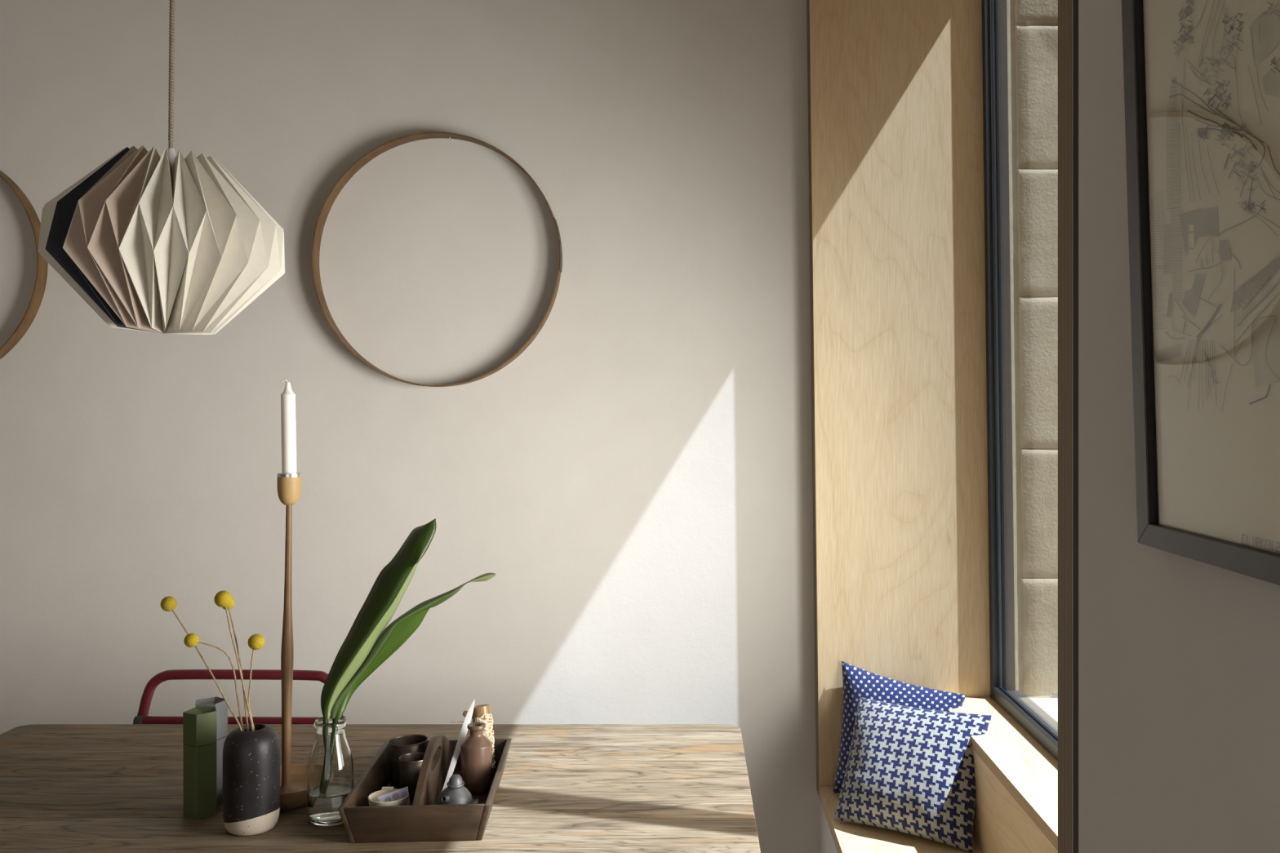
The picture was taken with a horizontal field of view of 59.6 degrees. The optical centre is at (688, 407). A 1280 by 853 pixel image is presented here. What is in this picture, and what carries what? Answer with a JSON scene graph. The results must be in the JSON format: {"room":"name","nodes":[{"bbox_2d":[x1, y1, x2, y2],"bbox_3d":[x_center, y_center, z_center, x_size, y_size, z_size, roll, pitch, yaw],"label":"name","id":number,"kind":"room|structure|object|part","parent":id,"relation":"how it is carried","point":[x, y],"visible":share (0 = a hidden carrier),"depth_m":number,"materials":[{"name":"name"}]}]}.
{"room":"dining room","nodes":[
{"label":"dining room","id":0,"kind":"room"},
{"bbox_2d":[0,0,819,852],"bbox_3d":[-1.200,-0.115,2.875,4.000,3.050,0.150,0,0,0],"label":"wall","id":1,"kind":"structure","parent":0,"point":[635,486],"depth_m":2.80,"materials":[{"name":"paint"}]},
{"bbox_2d":[0,170,48,359],"bbox_3d":[-1.905,-0.357,2.779,0.595,0.593,0.042,0,0,0],"label":"hoop","id":2,"kind":"object","parent":1,"relation":"attached to","point":[37,297],"visible":0.94,"depth_m":2.77,"materials":[{"name":"brown wood"}]},
{"bbox_2d":[311,132,562,386],"bbox_3d":[-0.623,-0.367,2.775,0.614,0.628,0.050,0,0,0],"label":"hoop","id":3,"kind":"object","parent":1,"relation":"attached to","point":[357,165],"visible":1,"depth_m":2.76,"materials":[{"name":"brown wood"}]},
{"bbox_2d":[806,0,990,797],"bbox_3d":[0.539,-0.166,2.770,0.491,2.248,0.060,0,0,0],"label":"wood wall panel","id":4,"kind":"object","parent":1,"relation":"attached to","point":[895,131],"depth_m":2.74,"materials":[{"name":"brown wood"}]},
{"bbox_2d":[1006,0,1057,722],"bbox_3d":[1.008,-0.140,1.977,0.484,3.700,2.147,0,0,0],"label":"wall","id":5,"kind":"structure","parent":0,"point":[1032,24],"depth_m":2.75,"materials":[{"name":"stone"}]},
{"bbox_3d":[0.975,0.788,1.852,0.350,0.144,1.897,0,0,0],"label":"sill stone","id":6,"kind":"part","parent":5,"relation":"part of","materials":[{"name":"white stone"}]},
{"bbox_2d":[819,0,1279,852],"bbox_3d":[0.560,-0.115,0.850,0.479,3.050,3.900,0,0,0],"label":"wall","id":7,"kind":"structure","parent":0,"point":[1179,656],"depth_m":0.81,"materials":[{"name":"paint"}]},
{"bbox_2d":[819,697,1057,852],"bbox_3d":[0.560,0.834,1.855,0.479,0.248,1.769,0,0,0],"label":"window seat","id":8,"kind":"object","parent":7,"relation":"on","point":[1016,810],"visible":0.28,"depth_m":2.29,"materials":[{"name":"brown wood"}]},
{"bbox_2d":[832,661,966,793],"bbox_3d":[0.502,0.771,2.660,0.303,0.305,0.162,0,0,20],"label":"cushion","id":9,"kind":"object","parent":8,"relation":"on","point":[857,682],"visible":0.27,"depth_m":2.66,"materials":[{"name":"fabric"}]},
{"bbox_2d":[833,697,991,852],"bbox_3d":[0.495,0.801,2.473,0.321,0.249,0.202,0,0,30],"label":"cushion","id":10,"kind":"object","parent":8,"relation":"on","point":[909,770],"visible":0.95,"depth_m":2.42,"materials":[{"name":"fabric"}]},
{"bbox_3d":[0.623,0.831,1.855,0.020,0.194,1.769,0,0,0],"label":"riser panel","id":11,"kind":"part","parent":8,"relation":"part of","materials":[{"name":"brown wood"}]},
{"bbox_2d":[982,0,1057,760],"bbox_3d":[0.760,-0.490,1.885,0.098,2.400,1.829,0,0,0],"label":"window","id":12,"kind":"structure","parent":7,"relation":"in","point":[1033,719],"depth_m":2.72,"materials":[{"name":"metal"}]},
{"bbox_3d":[0.748,0.695,1.858,0.014,0.029,1.715,0,0,0],"label":"frame sill","id":13,"kind":"part","parent":12,"relation":"part of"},
{"bbox_3d":[0.791,0.699,1.859,0.036,0.022,1.717,0,0,0],"label":"sill","id":14,"kind":"part","parent":12,"relation":"part of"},
{"bbox_2d":[1057,0,1072,852],"bbox_3d":[0.557,-0.166,0.952,0.473,2.248,0.037,0,0,0],"label":"trim","id":15,"kind":"structure","parent":7,"relation":"attached to","point":[1064,6],"depth_m":0.95,"materials":[{"name":"brown wood"}]},
{"bbox_2d":[1072,0,1078,852],"bbox_3d":[0.336,0.050,0.926,0.029,2.680,0.015,0,0,0],"label":"trim","id":16,"kind":"structure","parent":7,"relation":"attached to","point":[1075,2],"depth_m":0.93,"materials":[{"name":"grey paint"}]},
{"bbox_2d":[1121,0,1279,585],"bbox_3d":[0.306,-0.249,0.480,0.040,0.682,0.560,0,0,0],"label":"framed drawing","id":17,"kind":"object","parent":7,"relation":"attached to","point":[1202,77],"visible":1,"depth_m":0.66,"materials":[{"name":"paper"}]},
{"bbox_3d":[0.306,-0.249,0.751,0.040,0.682,0.019,0,0,0],"label":"frame rail","id":18,"kind":"part","parent":17,"relation":"part of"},
{"bbox_3d":[0.316,0.085,0.480,0.020,0.015,0.560,0,0,0],"label":"frame rail","id":19,"kind":"part","parent":17,"relation":"part of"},
{"bbox_3d":[-1.275,-1.690,0.850,4.150,0.100,4.200,0,0,0],"label":"ceiling","id":20,"kind":"structure","parent":0,"visible":0},
{"bbox_2d":[38,0,284,334],"bbox_3d":[-0.888,-0.883,1.900,0.379,1.513,0.378,0,0,0],"label":"pendant lamp","id":21,"kind":"object","parent":20,"relation":"hanging from","point":[171,243],"visible":1,"depth_m":1.79,"materials":[{"name":"beige paper"}]},
{"bbox_3d":[-0.926,-0.279,1.801,0.074,0.305,0.182,0,0,40],"label":"paper panel","id":22,"kind":"part","parent":21,"relation":"part of","materials":[{"name":"white paper"}]},
{"bbox_3d":[-0.908,-0.279,1.802,0.124,0.304,0.184,0,0,0],"label":"paper panel","id":23,"kind":"part","parent":21,"relation":"part of","materials":[{"name":"white paper"}]},
{"bbox_3d":[-0.889,-0.280,1.900,0.380,0.307,0.378,0,0,0],"label":"paper panel","id":24,"kind":"part","parent":21,"relation":"part of","materials":[{"name":"white paper"}]},
{"bbox_3d":[-0.880,-1.025,1.900,0.009,1.170,0.007,0,0,0],"label":"cord","id":25,"kind":"part","parent":21,"relation":"part of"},
{"bbox_3d":[-1.275,1.460,0.850,4.150,0.100,4.200,0,0,0],"label":"floor","id":26,"kind":"structure","parent":0,"visible":0},
{"bbox_2d":[133,669,345,724],"bbox_3d":[-0.985,0.994,2.240,0.488,0.847,0.456,0,0,0],"label":"folding chair","id":27,"kind":"object","parent":26,"relation":"on","point":[142,717],"visible":0.54,"depth_m":2.42,"materials":[{"name":"red metal"}]},
{"bbox_3d":[-0.970,0.678,2.418,0.426,0.020,0.018,0,0,0],"label":"cross rail","id":28,"kind":"part","parent":27,"relation":"part of","materials":[{"name":"red metal"}]},
{"bbox_2d":[0,724,760,852],"bbox_3d":[-0.642,1.035,1.915,1.500,0.750,0.829,0,0,0],"label":"dining table","id":29,"kind":"object","parent":26,"relation":"on","point":[64,788],"visible":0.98,"depth_m":1.91,"materials":[{"name":"brown wood"}]},
{"bbox_2d":[182,706,216,820],"bbox_3d":[-0.790,0.576,1.811,0.051,0.168,0.051,0,0,0],"label":"box","id":30,"kind":"object","parent":29,"relation":"on","point":[199,723],"visible":1,"depth_m":1.79,"materials":[{"name":"green cardboard"}]},
{"bbox_3d":[-0.790,0.517,1.811,0.051,0.051,0.051,0,0,0],"label":"lid","id":31,"kind":"part","parent":30,"relation":"part of","materials":[{"name":"green cardboard"}]},
{"bbox_2d":[195,697,227,806],"bbox_3d":[-0.799,0.575,1.865,0.052,0.171,0.050,0,0,0],"label":"box","id":32,"kind":"object","parent":29,"relation":"on","point":[220,704],"visible":0.3,"depth_m":1.85,"materials":[{"name":"grey cardboard"}]},
{"bbox_3d":[-0.799,0.519,1.865,0.052,0.060,0.050,0,0,0],"label":"lid","id":33,"kind":"part","parent":32,"relation":"part of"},
{"bbox_2d":[222,634,279,835],"bbox_3d":[-0.685,0.508,1.751,0.084,0.305,0.084,0,0,0],"label":"vase","id":34,"kind":"object","parent":29,"relation":"on","point":[251,759],"depth_m":1.72,"materials":[{"name":"ceramic"}]},
{"bbox_2d":[160,595,242,731],"bbox_3d":[-0.764,0.433,1.751,0.143,0.270,0.024,0,0,14],"label":"flower","id":35,"kind":"object","parent":34,"relation":"in","point":[168,603],"visible":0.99,"depth_m":1.76,"materials":[{"name":"yellow plant"}]},
{"bbox_2d":[183,633,244,731],"bbox_3d":[-0.736,0.460,1.746,0.099,0.220,0.022,0,0,-16],"label":"flower","id":36,"kind":"object","parent":34,"relation":"in","point":[191,640],"visible":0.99,"depth_m":1.74,"materials":[{"name":"yellow plant"}]},
{"bbox_2d":[213,591,253,731],"bbox_3d":[-0.711,0.427,1.745,0.059,0.283,0.026,0,0,0],"label":"flower","id":37,"kind":"object","parent":34,"relation":"in","point":[222,598],"visible":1,"depth_m":1.74,"materials":[{"name":"yellow plant"}]},
{"bbox_3d":[-0.704,0.437,1.746,0.044,0.262,0.005,0,0,-5],"label":"stem","id":38,"kind":"part","parent":37,"relation":"part of","materials":[{"name":"beige plant"}]},
{"bbox_2d":[222,598,248,731],"bbox_3d":[-0.717,0.435,1.762,0.063,0.269,0.021,0,0,38],"label":"flower","id":39,"kind":"object","parent":34,"relation":"in","point":[231,605],"visible":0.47,"depth_m":1.77,"materials":[{"name":"yellow plant"}]},
{"bbox_3d":[-0.709,0.442,1.763,0.053,0.255,0.005,0,0,31],"label":"stem","id":40,"kind":"part","parent":39,"relation":"part of","materials":[{"name":"beige plant"}]},
{"bbox_3d":[-0.686,0.473,1.757,0.015,0.195,0.007,0,0,-24],"label":"stem","id":41,"kind":"part","parent":34,"relation":"part of","materials":[{"name":"beige plant"}]},
{"bbox_3d":[-0.680,0.463,1.755,0.027,0.216,0.025,0,0,0],"label":"billy button","id":42,"kind":"part","parent":34,"relation":"part of","materials":[{"name":"yellow plant"}]},
{"bbox_2d":[276,472,307,811],"bbox_3d":[-0.678,0.385,1.878,0.156,0.551,0.156,0,0,0],"label":"candlestick","id":43,"kind":"object","parent":29,"relation":"on","point":[293,777],"visible":0.73,"depth_m":1.87,"materials":[{"name":"brown wood"}]},
{"bbox_2d":[280,379,296,473],"bbox_3d":[-0.673,0.033,1.878,0.026,0.163,0.023,0,0,0],"label":"candle","id":44,"kind":"object","parent":43,"relation":"on","point":[288,425],"visible":0.94,"depth_m":1.87,"materials":[{"name":"white wax"}]},
{"bbox_3d":[-0.678,0.404,1.878,0.039,0.494,0.039,0,0,0],"label":"stem","id":45,"kind":"part","parent":43,"relation":"part of","materials":[{"name":"brown wood"}]},
{"bbox_2d":[276,472,301,505],"bbox_3d":[-0.672,0.137,1.878,0.039,0.055,0.039,0,0,0],"label":"cup","id":46,"kind":"object","parent":43,"relation":"on","point":[288,485],"depth_m":1.86,"materials":[{"name":"wood"}]},
{"bbox_3d":[-0.678,0.642,1.878,0.156,0.036,0.156,0,0,0],"label":"dish","id":47,"kind":"part","parent":43,"relation":"part of","materials":[{"name":"brown wood"}]},
{"bbox_2d":[306,715,354,826],"bbox_3d":[-0.574,0.580,1.790,0.072,0.160,0.072,0,0,0],"label":"glass bottle","id":48,"kind":"object","parent":29,"relation":"on","point":[330,768],"visible":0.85,"depth_m":1.76,"materials":[{"name":"glass"}]},
{"bbox_2d":[320,518,436,723],"bbox_3d":[-0.508,0.410,1.818,0.188,0.456,0.047,0,0,-19],"label":"leaf","id":49,"kind":"object","parent":48,"relation":"in","point":[388,590],"visible":0.86,"depth_m":1.81,"materials":[{"name":"green plant"}]},
{"bbox_2d":[330,573,496,723],"bbox_3d":[-0.453,0.446,1.822,0.277,0.348,0.034,0,0,-11],"label":"leaf","id":50,"kind":"object","parent":48,"relation":"in","point":[395,634],"visible":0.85,"depth_m":1.82,"materials":[{"name":"green plant"}]},
{"bbox_2d":[337,735,511,843],"bbox_3d":[-0.424,0.606,1.853,0.226,0.108,0.343,0,0,-4],"label":"tray","id":51,"kind":"object","parent":29,"relation":"on","point":[423,820],"visible":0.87,"depth_m":1.70,"materials":[{"name":"brown wood"}]},
{"bbox_2d":[368,786,408,806],"bbox_3d":[-0.469,0.628,1.746,0.062,0.048,0.065,0,0,0],"label":"ceramic cup","id":52,"kind":"object","parent":51,"relation":"in","point":[373,800],"visible":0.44,"depth_m":1.74,"materials":[{"name":"beige ceramic"}]},
{"bbox_2d":[377,786,409,805],"bbox_3d":[-0.460,0.613,1.743,0.049,0.037,0.009,0,0,-13],"label":"printed card","id":53,"kind":"object","parent":52,"relation":"in","point":[401,793],"visible":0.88,"depth_m":1.75,"materials":[{"name":"white"}]},
{"bbox_2d":[387,734,428,786],"bbox_3d":[-0.490,0.616,1.949,0.069,0.074,0.069,0,0,0],"label":"cup","id":54,"kind":"object","parent":51,"relation":"in","point":[398,746],"visible":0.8,"depth_m":1.93,"materials":[{"name":"black ceramic"}]},
{"bbox_2d":[399,752,425,802],"bbox_3d":[-0.459,0.618,1.868,0.050,0.068,0.050,0,0,0],"label":"cup","id":55,"kind":"object","parent":51,"relation":"in","point":[411,763],"visible":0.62,"depth_m":1.85,"materials":[{"name":"black ceramic"}]},
{"bbox_2d":[436,773,473,804],"bbox_3d":[-0.366,0.613,1.751,0.057,0.078,0.058,0,0,0],"label":"pot","id":56,"kind":"object","parent":51,"relation":"in","point":[455,793],"visible":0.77,"depth_m":1.74,"materials":[{"name":"grey ceramic"}]},
{"bbox_3d":[-0.375,0.608,1.731,0.013,0.014,0.017,0,0,22],"label":"spout","id":57,"kind":"part","parent":56,"relation":"part of","materials":[{"name":"grey metal"}]},
{"bbox_3d":[-0.365,0.584,1.747,0.027,0.019,0.027,0,0,0],"label":"lid","id":58,"kind":"part","parent":56,"relation":"part of","materials":[{"name":"grey metal"}]},
{"bbox_2d":[441,698,475,791],"bbox_3d":[-0.395,0.585,1.910,0.010,0.136,0.154,0,0,11],"label":"knife","id":59,"kind":"object","parent":51,"relation":"in","point":[467,721],"visible":0.7,"depth_m":1.92,"materials":[{"name":"silver metal"}]},
{"bbox_2d":[450,704,495,775],"bbox_3d":[-0.379,0.590,1.987,0.080,0.124,0.039,0,0,16],"label":"reel","id":60,"kind":"object","parent":51,"relation":"in","point":[481,713],"visible":0.41,"depth_m":1.97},
{"bbox_3d":[-0.397,0.546,1.990,0.011,0.011,0.012,0,0,0],"label":"knob","id":61,"kind":"part","parent":60,"relation":"part of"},
{"bbox_2d":[460,722,492,794],"bbox_3d":[-0.361,0.596,1.903,0.053,0.112,0.053,0,0,0],"label":"bottle","id":62,"kind":"object","parent":51,"relation":"in","point":[476,750],"visible":0.97,"depth_m":1.88,"materials":[{"name":"brown ceramic"}]}
]}

